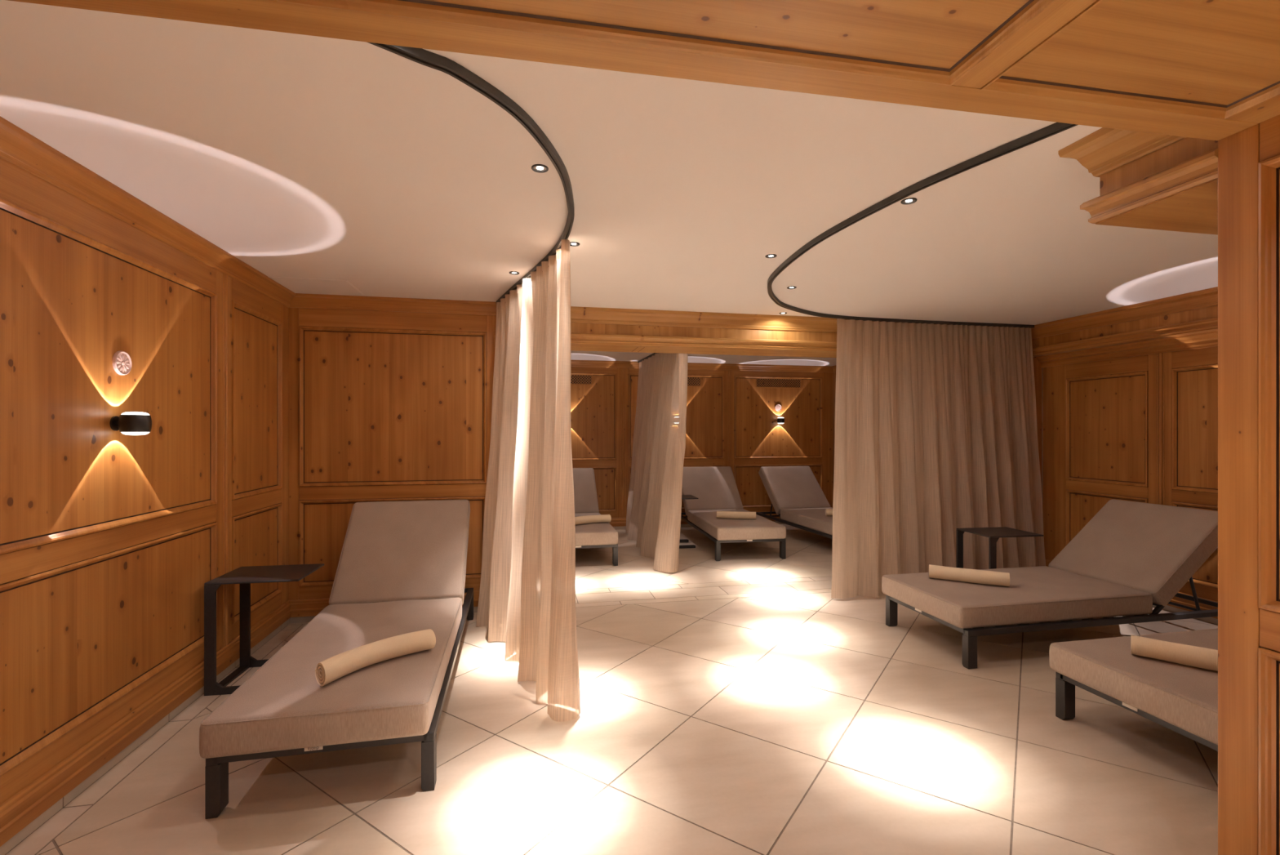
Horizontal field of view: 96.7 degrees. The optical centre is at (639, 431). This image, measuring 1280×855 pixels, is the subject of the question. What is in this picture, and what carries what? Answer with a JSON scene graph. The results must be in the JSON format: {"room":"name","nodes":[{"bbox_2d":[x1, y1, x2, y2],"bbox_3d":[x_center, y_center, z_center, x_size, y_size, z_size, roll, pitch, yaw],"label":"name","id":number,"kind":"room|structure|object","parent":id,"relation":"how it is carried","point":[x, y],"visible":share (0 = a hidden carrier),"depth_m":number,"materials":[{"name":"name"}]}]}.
{"room":"spa relaxation room","nodes":[
{"label":"spa relaxation room","id":0,"kind":"room"},
{"bbox_2d":[0,157,288,804],"bbox_3d":[-2.139,0.195,2.163,0.112,2.291,10.280,0,0,-11],"label":"wall","id":1,"kind":"structure","parent":0,"point":[111,540],"depth_m":2.30,"materials":[{"name":"brown wood"}]},
{"bbox_2d":[111,351,132,374],"bbox_3d":[-2.139,-0.282,2.352,0.013,0.100,0.100,0,0,-11],"label":"rosette","id":2,"kind":"object","parent":1,"relation":"attached to","point":[122,361],"visible":1,"depth_m":2.34,"materials":[{"name":"paint"}]},
{"bbox_2d":[109,414,151,431],"bbox_3d":[-2.077,-0.032,2.328,0.124,0.095,0.104,0,0,-11],"label":"wall sconce","id":3,"kind":"object","parent":1,"relation":"attached to","point":[122,423],"visible":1,"depth_m":2.30,"materials":[{"name":"black metal"}]},
{"bbox_2d":[0,600,291,854],"bbox_3d":[-1.760,1.260,0.556,0.027,0.160,6.980,0,0,-11],"label":"baseboard","id":4,"kind":"structure","parent":1,"relation":"attached to","point":[24,812],"depth_m":2.24,"materials":[{"name":"brown wood"}]},
{"bbox_2d":[0,115,295,307],"bbox_3d":[-1.737,-0.908,0.561,0.072,0.086,6.980,0,0,-11],"label":"trim","id":5,"kind":"structure","parent":1,"relation":"attached to","point":[18,147],"depth_m":2.26,"materials":[{"name":"brown wood"}]},
{"bbox_2d":[288,307,496,599],"bbox_3d":[-1.725,0.195,4.168,1.510,2.291,0.109,0,0,-11],"label":"wall","id":6,"kind":"structure","parent":0,"point":[384,406],"depth_m":4.10,"materials":[{"name":"brown wood"}]},
{"bbox_2d":[289,590,479,622],"bbox_3d":[-1.713,1.260,4.111,1.510,0.160,0.027,0,0,-11],"label":"baseboard","id":7,"kind":"structure","parent":6,"relation":"attached to","point":[302,610],"depth_m":3.98,"materials":[{"name":"brown wood"}]},
{"bbox_2d":[288,293,496,315],"bbox_3d":[-1.709,-0.908,4.088,1.510,0.086,0.072,0,0,-11],"label":"trim","id":8,"kind":"structure","parent":6,"relation":"attached to","point":[300,300],"depth_m":4.07,"materials":[{"name":"brown wood"}]},
{"bbox_2d":[493,334,495,347],"bbox_3d":[-1.011,-0.665,4.231,0.145,0.090,0.035,0,0,-11],"label":"trim","id":9,"kind":"structure","parent":6,"relation":"attached to","point":[494,335],"depth_m":4.21,"materials":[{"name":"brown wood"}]},
{"bbox_2d":[570,322,836,342],"bbox_3d":[1.290,-0.826,4.979,4.720,0.250,0.400,0,0,-11],"label":"trim","id":10,"kind":"structure","parent":6,"relation":"attached to","point":[575,327],"depth_m":4.62,"materials":[{"name":"brown wood"}]},
{"bbox_2d":[570,306,1026,332],"bbox_3d":[1.283,-0.896,4.734,4.690,0.109,0.078,0,0,-11],"label":"trim","id":11,"kind":"structure","parent":6,"relation":"attached to","point":[578,314],"depth_m":4.57,"materials":[{"name":"brown wood"}]},
{"bbox_2d":[0,0,1217,365],"bbox_3d":[0.634,-1.011,4.664,6.530,0.120,6.660,0,0,-11],"label":"ceiling","id":12,"kind":"structure","parent":0,"point":[380,171],"depth_m":2.15,"materials":[{"name":"paint"}]},
{"bbox_2d":[268,276,365,296],"bbox_3d":[-2.110,-0.950,3.747,0.456,0.003,0.421,0,0,-11],"label":"access hatch","id":13,"kind":"object","parent":12,"relation":"attached to","point":[296,285],"visible":1,"depth_m":3.72,"materials":[{"name":"paint"}]},
{"bbox_2d":[368,42,574,302],"bbox_3d":[-0.630,-0.939,2.698,0.671,0.024,2.991,0,0,-3],"label":"track","id":14,"kind":"object","parent":12,"relation":"attached to","point":[420,55],"visible":0.71,"depth_m":1.62,"materials":[{"name":"black metal"}]},
{"bbox_2d":[475,239,580,721],"bbox_3d":[-0.718,0.204,3.337,0.213,2.259,1.667,0,0,-27],"label":"curtain","id":15,"kind":"object","parent":14,"relation":"hanging from","point":[526,600],"visible":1,"depth_m":3.10,"materials":[{"name":"fabric"}]},
{"bbox_2d":[509,271,519,275],"bbox_3d":[-0.754,-0.949,3.413,0.061,0.004,0.061,0,0,-11],"label":"recessed light","id":16,"kind":"object","parent":12,"relation":"in","point":[514,273],"visible":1,"depth_m":3.42,"materials":[{"name":"silver metal"}]},
{"bbox_2d":[531,164,548,173],"bbox_3d":[-0.362,-0.949,2.056,0.061,0.004,0.061,0,0,-11],"label":"recessed light","id":17,"kind":"object","parent":12,"relation":"in","point":[544,168],"visible":1,"depth_m":2.06,"materials":[{"name":"silver metal"}]},
{"bbox_2d":[569,241,579,246],"bbox_3d":[-0.336,-0.949,2.887,0.061,0.004,0.061,0,0,-11],"label":"recessed light","id":18,"kind":"object","parent":12,"relation":"in","point":[571,243],"visible":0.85,"depth_m":2.89,"materials":[{"name":"silver metal"}]},
{"bbox_2d":[638,352,658,362],"bbox_3d":[0.261,-0.939,6.411,0.149,0.024,2.687,0,0,-9],"label":"track","id":19,"kind":"object","parent":12,"relation":"attached to","point":[653,353],"visible":0.29,"depth_m":7.20,"materials":[{"name":"black metal"}]},
{"bbox_2d":[625,352,688,572],"bbox_3d":[0.118,0.204,6.488,0.369,2.259,2.321,0,0,-11],"label":"curtain","id":20,"kind":"object","parent":19,"relation":"hanging from","point":[654,505],"visible":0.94,"depth_m":6.11,"materials":[{"name":"fabric"}]},
{"bbox_2d":[764,253,777,257],"bbox_3d":[0.711,-0.949,3.085,0.061,0.004,0.061,0,0,-11],"label":"recessed light","id":21,"kind":"object","parent":12,"relation":"in","point":[770,255],"visible":1,"depth_m":3.08,"materials":[{"name":"silver metal"}]},
{"bbox_2d":[786,286,796,288],"bbox_3d":[1.004,-0.949,3.762,0.061,0.004,0.061,0,0,-11],"label":"recessed light","id":22,"kind":"object","parent":12,"relation":"in","point":[788,287],"visible":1,"depth_m":3.77,"materials":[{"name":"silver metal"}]},
{"bbox_2d":[900,197,916,204],"bbox_3d":[1.110,-0.949,2.348,0.061,0.004,0.061,0,0,-11],"label":"recessed light","id":23,"kind":"object","parent":12,"relation":"in","point":[913,200],"visible":1,"depth_m":2.35,"materials":[{"name":"silver metal"}]},
{"bbox_2d":[767,122,1077,328],"bbox_3d":[1.747,-0.939,3.787,1.663,0.024,4.121,0,0,32],"label":"track","id":24,"kind":"object","parent":12,"relation":"attached to","point":[1053,129],"visible":0.98,"depth_m":2.36,"materials":[{"name":"black metal"}]},
{"bbox_2d":[831,318,1045,599],"bbox_3d":[2.543,0.204,4.817,2.122,2.259,0.249,0,0,-14],"label":"curtain","id":25,"kind":"object","parent":24,"relation":"hanging from","point":[936,428],"visible":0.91,"depth_m":4.82,"materials":[{"name":"fabric"}]},
{"bbox_2d":[1031,286,1217,338],"bbox_3d":[3.860,-0.896,3.639,0.075,0.109,3.235,0,0,-11],"label":"trim","id":26,"kind":"structure","parent":12,"relation":"attached to","point":[1205,298],"depth_m":4.30,"materials":[{"name":"brown wood"}]},
{"bbox_2d":[4,523,1217,854],"bbox_3d":[1.008,1.400,2.791,6.530,0.120,10.480,0,0,-11],"label":"floor","id":27,"kind":"structure","parent":0,"point":[731,704],"depth_m":2.31,"materials":[{"name":"tile"}]},
{"bbox_2d":[204,563,324,695],"bbox_3d":[-2.020,1.054,3.093,0.440,0.571,0.360,0,0,-10],"label":"side table","id":28,"kind":"object","parent":27,"relation":"on","point":[243,575],"visible":0.8,"depth_m":3.00,"materials":[{"name":"black metal"}]},
{"bbox_2d":[199,499,473,818],"bbox_3d":[-1.353,0.906,3.014,0.765,0.865,2.053,0,0,-12],"label":"sun lounger","id":29,"kind":"object","parent":27,"relation":"on","point":[402,566],"visible":0.98,"depth_m":2.45,"materials":[{"name":"beige fabric"}]},
{"bbox_2d":[199,596,462,758],"bbox_3d":[-1.287,1.055,2.676,0.751,0.138,1.364,0,0,-12],"label":"seat cushion","id":30,"kind":"object","parent":29,"relation":"on","point":[282,707],"depth_m":2.18,"materials":[{"name":"beige fabric"}]},
{"bbox_2d":[315,628,435,685],"bbox_3d":[-1.113,0.939,2.404,0.138,0.090,0.475,0,0,37],"label":"rolled towel","id":31,"kind":"object","parent":29,"relation":"on","point":[335,667],"visible":1,"depth_m":2.37,"materials":[{"name":"beige fabric"}]},
{"bbox_2d":[328,499,470,604],"bbox_3d":[-1.500,0.777,3.654,0.748,0.138,0.759,0,44,-12],"label":"cushion","id":32,"kind":"object","parent":29,"relation":"on","point":[392,551],"depth_m":3.57,"materials":[{"name":"beige fabric"}]},
{"bbox_2d":[573,467,617,565],"bbox_3d":[-0.792,0.911,6.566,0.751,0.855,2.053,0,0,-12],"label":"sun lounger","id":33,"kind":"object","parent":27,"relation":"on","point":[594,535],"visible":0.39,"depth_m":6.13,"materials":[{"name":"beige fabric"}]},
{"bbox_2d":[573,467,599,512],"bbox_3d":[-0.928,0.782,7.212,0.748,0.138,0.759,0,43,-12],"label":"cushion","id":34,"kind":"object","parent":33,"relation":"on","point":[585,497],"depth_m":7.19,"materials":[{"name":"beige fabric"}]},
{"bbox_2d":[574,514,611,524],"bbox_3d":[-0.551,0.941,6.057,0.478,0.086,0.141,0,0,-31],"label":"rolled towel","id":35,"kind":"object","parent":33,"relation":"on","point":[600,517],"visible":0.78,"depth_m":6.06,"materials":[{"name":"beige fabric"}]},
{"bbox_2d":[574,512,617,546],"bbox_3d":[-0.721,1.055,6.229,0.751,0.138,1.364,0,0,-12],"label":"seat cushion","id":36,"kind":"object","parent":33,"relation":"on","point":[594,534],"depth_m":5.63,"materials":[{"name":"beige fabric"}]},
{"bbox_2d":[679,494,698,548],"bbox_3d":[0.429,1.054,6.682,0.440,0.571,0.360,0,0,-8],"label":"side table","id":37,"kind":"object","parent":27,"relation":"on","point":[683,496],"visible":0.18,"depth_m":6.58,"materials":[{"name":"black metal"}]},
{"bbox_2d":[680,466,786,560],"bbox_3d":[1.015,0.911,6.900,0.751,0.855,2.053,0,0,-8],"label":"sun lounger","id":38,"kind":"object","parent":27,"relation":"on","point":[716,489],"visible":0.85,"depth_m":7.08,"materials":[{"name":"beige fabric"}]},
{"bbox_2d":[681,466,742,515],"bbox_3d":[0.920,0.782,7.553,0.748,0.138,0.759,0,43,-8],"label":"cushion","id":39,"kind":"object","parent":38,"relation":"on","point":[715,487],"depth_m":7.48,"materials":[{"name":"beige fabric"}]},
{"bbox_2d":[716,511,755,519],"bbox_3d":[1.085,0.943,6.410,0.436,0.083,0.100,0,0,10],"label":"rolled towel","id":40,"kind":"object","parent":38,"relation":"on","point":[721,514],"visible":1,"depth_m":6.37,"materials":[{"name":"beige fabric"}]},
{"bbox_2d":[687,508,786,540],"bbox_3d":[1.065,1.055,6.560,0.751,0.138,1.364,0,0,-8],"label":"seat cushion","id":41,"kind":"object","parent":38,"relation":"on","point":[705,521],"depth_m":6.00,"materials":[{"name":"beige fabric"}]},
{"bbox_2d":[755,465,832,538],"bbox_3d":[2.226,0.911,7.015,0.751,0.855,2.053,0,0,-14],"label":"sun lounger","id":42,"kind":"object","parent":27,"relation":"on","point":[795,494],"visible":0.6,"depth_m":7.47,"materials":[{"name":"beige fabric"}]},
{"bbox_2d":[758,466,830,514],"bbox_3d":[2.069,0.782,7.656,0.748,0.138,0.759,0,43,-14],"label":"cushion","id":43,"kind":"object","parent":42,"relation":"on","point":[787,487],"depth_m":7.58,"materials":[{"name":"beige fabric"}]},
{"bbox_2d":[780,506,832,535],"bbox_3d":[2.308,1.055,6.681,0.751,0.138,1.364,0,0,-14],"label":"seat cushion","id":44,"kind":"object","parent":42,"relation":"on","point":[812,519],"depth_m":6.74,"materials":[{"name":"beige fabric"}]},
{"bbox_2d":[825,508,832,515],"bbox_3d":[2.375,0.943,6.612,0.416,0.083,0.099,0,0,7],"label":"rolled towel","id":45,"kind":"object","parent":42,"relation":"on","point":[828,512],"visible":0.21,"depth_m":6.60,"materials":[{"name":"beige fabric"}]},
{"bbox_2d":[955,526,1043,568],"bbox_3d":[2.752,1.054,4.367,0.440,0.571,0.360,0,0,-8],"label":"side table","id":46,"kind":"object","parent":27,"relation":"on","point":[993,534],"visible":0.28,"depth_m":4.34,"materials":[{"name":"black metal"}]},
{"bbox_2d":[881,498,1217,668],"bbox_3d":[2.748,0.926,3.775,2.053,0.826,0.769,0,0,-11],"label":"sun lounger","id":47,"kind":"object","parent":27,"relation":"on","point":[1131,557],"visible":0.93,"depth_m":3.60,"materials":[{"name":"beige fabric"}]},
{"bbox_2d":[928,564,1009,586],"bbox_3d":[2.143,0.940,3.717,0.455,0.088,0.104,0,0,29],"label":"rolled towel","id":48,"kind":"object","parent":47,"relation":"on","point":[966,575],"visible":1,"depth_m":3.68,"materials":[{"name":"beige fabric"}]},
{"bbox_2d":[881,565,1152,628],"bbox_3d":[2.409,1.055,3.717,1.364,0.138,0.751,0,0,-11],"label":"seat cushion","id":49,"kind":"object","parent":47,"relation":"on","point":[1046,594],"depth_m":3.45,"materials":[{"name":"beige fabric"}]},
{"bbox_2d":[1048,499,1217,605],"bbox_3d":[3.403,0.799,3.915,0.759,0.138,0.748,-41,7,-9],"label":"cushion","id":50,"kind":"object","parent":47,"relation":"on","point":[1154,549],"depth_m":3.80,"materials":[{"name":"beige fabric"}]},
{"bbox_2d":[1048,627,1217,751],"bbox_3d":[3.001,0.926,2.510,2.053,0.826,0.769,0,0,-11],"label":"sun lounger","id":51,"kind":"object","parent":27,"relation":"on","point":[1183,699],"visible":0.55,"depth_m":2.37,"materials":[{"name":"beige fabric"}]},
{"bbox_2d":[1130,634,1217,671],"bbox_3d":[2.349,0.942,2.368,0.462,0.084,0.101,0,0,40],"label":"rolled towel","id":52,"kind":"object","parent":51,"relation":"on","point":[1184,654],"visible":0.67,"depth_m":2.40,"materials":[{"name":"beige fabric"}]},
{"bbox_2d":[570,366,833,517],"bbox_3d":[-0.130,0.195,7.851,6.080,2.291,0.112,0,0,-11],"label":"wall","id":53,"kind":"structure","parent":0,"point":[731,421],"depth_m":8.07,"materials":[{"name":"brown wood"}]},
{"bbox_2d":[570,373,592,385],"bbox_3d":[-0.991,-0.698,7.645,0.708,0.146,0.004,0,0,-11],"label":"air vent","id":54,"kind":"object","parent":53,"relation":"in","point":[583,380],"visible":0.49,"depth_m":7.69,"materials":[{"name":"brown wood"}]},
{"bbox_2d":[687,376,701,386],"bbox_3d":[0.519,-0.698,7.946,0.708,0.146,0.004,0,0,-11],"label":"air vent","id":55,"kind":"object","parent":53,"relation":"in","point":[692,381],"visible":0.3,"depth_m":8.00,"materials":[{"name":"brown wood"}]},
{"bbox_2d":[608,513,783,529],"bbox_3d":[-0.119,1.260,7.794,6.080,0.160,0.027,0,0,-11],"label":"baseboard","id":56,"kind":"structure","parent":53,"relation":"attached to","point":[616,522],"depth_m":7.77,"materials":[{"name":"brown wood"}]},
{"bbox_2d":[570,360,833,372],"bbox_3d":[-0.114,-0.908,7.772,6.080,0.086,0.072,0,0,-11],"label":"trim","id":57,"kind":"structure","parent":53,"relation":"attached to","point":[579,363],"depth_m":8.03,"materials":[{"name":"brown wood"}]},
{"bbox_2d":[774,404,781,410],"bbox_3d":[2.003,-0.342,8.239,0.100,0.100,0.013,0,0,-11],"label":"rosette","id":58,"kind":"object","parent":53,"relation":"attached to","point":[778,407],"visible":1,"depth_m":8.23,"materials":[{"name":"paint"}]},
{"bbox_2d":[755,377,801,388],"bbox_3d":[2.012,-0.698,8.245,0.708,0.146,0.004,0,0,-11],"label":"air vent","id":59,"kind":"object","parent":53,"relation":"in","point":[760,382],"visible":1,"depth_m":8.24,"materials":[{"name":"brown wood"}]},
{"bbox_2d":[776,417,784,422],"bbox_3d":[2.021,-0.155,8.185,0.104,0.095,0.124,0,0,-11],"label":"wall sconce","id":60,"kind":"object","parent":53,"relation":"attached to","point":[779,420],"visible":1,"depth_m":8.13,"materials":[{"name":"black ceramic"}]},
{"bbox_2d":[275,0,1279,119],"bbox_3d":[0.235,-0.809,-0.688,3.452,0.062,3.759,0,0,-11],"label":"ceiling","id":61,"kind":"structure","parent":0,"point":[1209,59],"depth_m":1.14,"materials":[{"name":"brown wood"}]},
{"bbox_2d":[6,0,1257,140],"bbox_3d":[-0.136,-0.795,1.174,3.455,0.030,0.088,0,0,-10],"label":"ceiling beam","id":62,"kind":"structure","parent":61,"relation":"attached to","point":[261,15],"depth_m":1.19,"materials":[{"name":"brown wood"}]},
{"bbox_2d":[952,0,1097,88],"bbox_3d":[1.103,-0.795,-0.534,0.074,0.030,3.721,0,0,-11],"label":"trim","id":63,"kind":"structure","parent":61,"relation":"attached to","point":[1060,12],"depth_m":1.14,"materials":[{"name":"brown wood"}]},
{"bbox_2d":[833,372,835,477],"bbox_3d":[3.184,0.195,7.009,0.109,2.291,2.860,0,0,-11],"label":"wall","id":64,"kind":"structure","parent":0,"point":[834,373],"depth_m":8.39,"materials":[{"name":"brown wood"}]},
{"bbox_2d":[831,365,835,372],"bbox_3d":[3.103,-0.908,7.003,0.072,0.086,2.840,0,0,-11],"label":"trim","id":65,"kind":"structure","parent":64,"relation":"attached to","point":[833,367],"depth_m":8.31,"materials":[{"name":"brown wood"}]},
{"bbox_2d":[1032,357,1042,495],"bbox_3d":[3.116,0.329,5.334,1.200,2.023,0.359,0,0,-11],"label":"wall","id":66,"kind":"structure","parent":0,"point":[1037,368],"depth_m":5.28,"materials":[{"name":"brown wood"}]},
{"bbox_2d":[570,333,836,349],"bbox_3d":[1.279,-0.727,4.755,4.690,0.063,0.036,0,0,-11],"label":"trim","id":67,"kind":"structure","parent":66,"relation":"attached to","point":[581,337],"depth_m":4.59,"materials":[{"name":"brown wood"}]},
{"bbox_2d":[570,341,1034,357],"bbox_3d":[1.270,-0.692,4.974,4.760,0.018,0.413,0,0,-11],"label":"trim","id":68,"kind":"structure","parent":66,"relation":"attached to","point":[575,345],"depth_m":4.78,"materials":[{"name":"brown wood"}]},
{"bbox_2d":[1032,316,1217,355],"bbox_3d":[3.879,-0.727,3.643,0.036,0.063,3.235,0,0,-11],"label":"trim","id":69,"kind":"structure","parent":66,"relation":"attached to","point":[1212,322],"depth_m":4.32,"materials":[{"name":"brown wood"}]},
{"bbox_2d":[1042,346,1217,601],"bbox_3d":[4.099,0.195,3.697,0.112,2.291,3.255,0,0,-11],"label":"wall","id":70,"kind":"structure","parent":0,"point":[1144,428],"depth_m":4.52,"materials":[{"name":"brown wood"}]},
{"bbox_2d":[1031,305,1217,347],"bbox_3d":[3.977,-0.825,3.662,0.164,0.252,3.235,0,0,-11],"label":"trim","id":71,"kind":"structure","parent":70,"relation":"attached to","point":[1211,312],"depth_m":4.34,"materials":[{"name":"brown wood"}]},
{"bbox_2d":[1032,327,1217,367],"bbox_3d":[4.019,-0.640,3.681,0.075,0.100,3.255,0,0,-11],"label":"trim","id":72,"kind":"structure","parent":70,"relation":"attached to","point":[1210,339],"depth_m":4.44,"materials":[{"name":"brown wood"}]},
{"bbox_2d":[1045,559,1217,624],"bbox_3d":[4.043,1.260,3.686,0.027,0.160,3.255,0,0,-11],"label":"baseboard","id":73,"kind":"structure","parent":70,"relation":"attached to","point":[1214,620],"depth_m":4.11,"materials":[{"name":"brown wood"}]},
{"bbox_2d":[1257,115,1279,854],"bbox_3d":[1.978,0.270,-0.365,0.109,2.140,3.708,0,0,-11],"label":"wall","id":74,"kind":"structure","parent":0,"point":[1268,166],"depth_m":1.43,"materials":[{"name":"brown wood"}]},
{"bbox_2d":[1057,127,1186,177],"bbox_3d":[2.064,-0.894,1.845,1.230,0.113,0.420,0,0,-11],"label":"trim","id":75,"kind":"structure","parent":74,"relation":"attached to","point":[1103,151],"depth_m":1.79,"materials":[{"name":"brown wood"}]},
{"bbox_2d":[1226,94,1279,123],"bbox_3d":[1.879,-0.795,-0.385,0.112,0.030,3.710,0,0,-11],"label":"trim","id":76,"kind":"structure","parent":74,"relation":"attached to","point":[1268,109],"depth_m":1.40,"materials":[{"name":"brown wood"}]},
{"bbox_3d":[3.070,0.195,1.777,2.882,2.291,0.103,0,0,-11],"label":"wall","id":77,"kind":"structure","parent":0,"visible":0},
{"bbox_2d":[1080,148,1217,223],"bbox_3d":[2.088,-0.723,1.829,1.189,0.074,0.379,0,0,-11],"label":"trim","id":78,"kind":"structure","parent":77,"relation":"attached to","point":[1199,170],"depth_m":1.68,"materials":[{"name":"brown wood"}]},
{"bbox_2d":[1095,178,1217,235],"bbox_3d":[2.105,-0.686,1.817,1.160,0.009,0.350,0,0,-11],"label":"trim","id":79,"kind":"structure","parent":77,"relation":"attached to","point":[1195,209],"depth_m":1.80,"materials":[{"name":"brown wood"}]},
{"bbox_2d":[1099,137,1217,195],"bbox_3d":[2.110,-0.821,1.814,1.152,0.260,0.342,0,0,-11],"label":"trim","id":80,"kind":"structure","parent":77,"relation":"attached to","point":[1184,149],"depth_m":1.70,"materials":[{"name":"brown wood"}]},
{"bbox_2d":[1217,123,1259,854],"bbox_3d":[1.609,0.265,1.497,0.095,2.150,0.088,0,0,-11],"label":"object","id":81,"kind":"structure","parent":77,"relation":"attached to","point":[1238,153],"depth_m":1.49,"materials":[{"name":"brown wood"}]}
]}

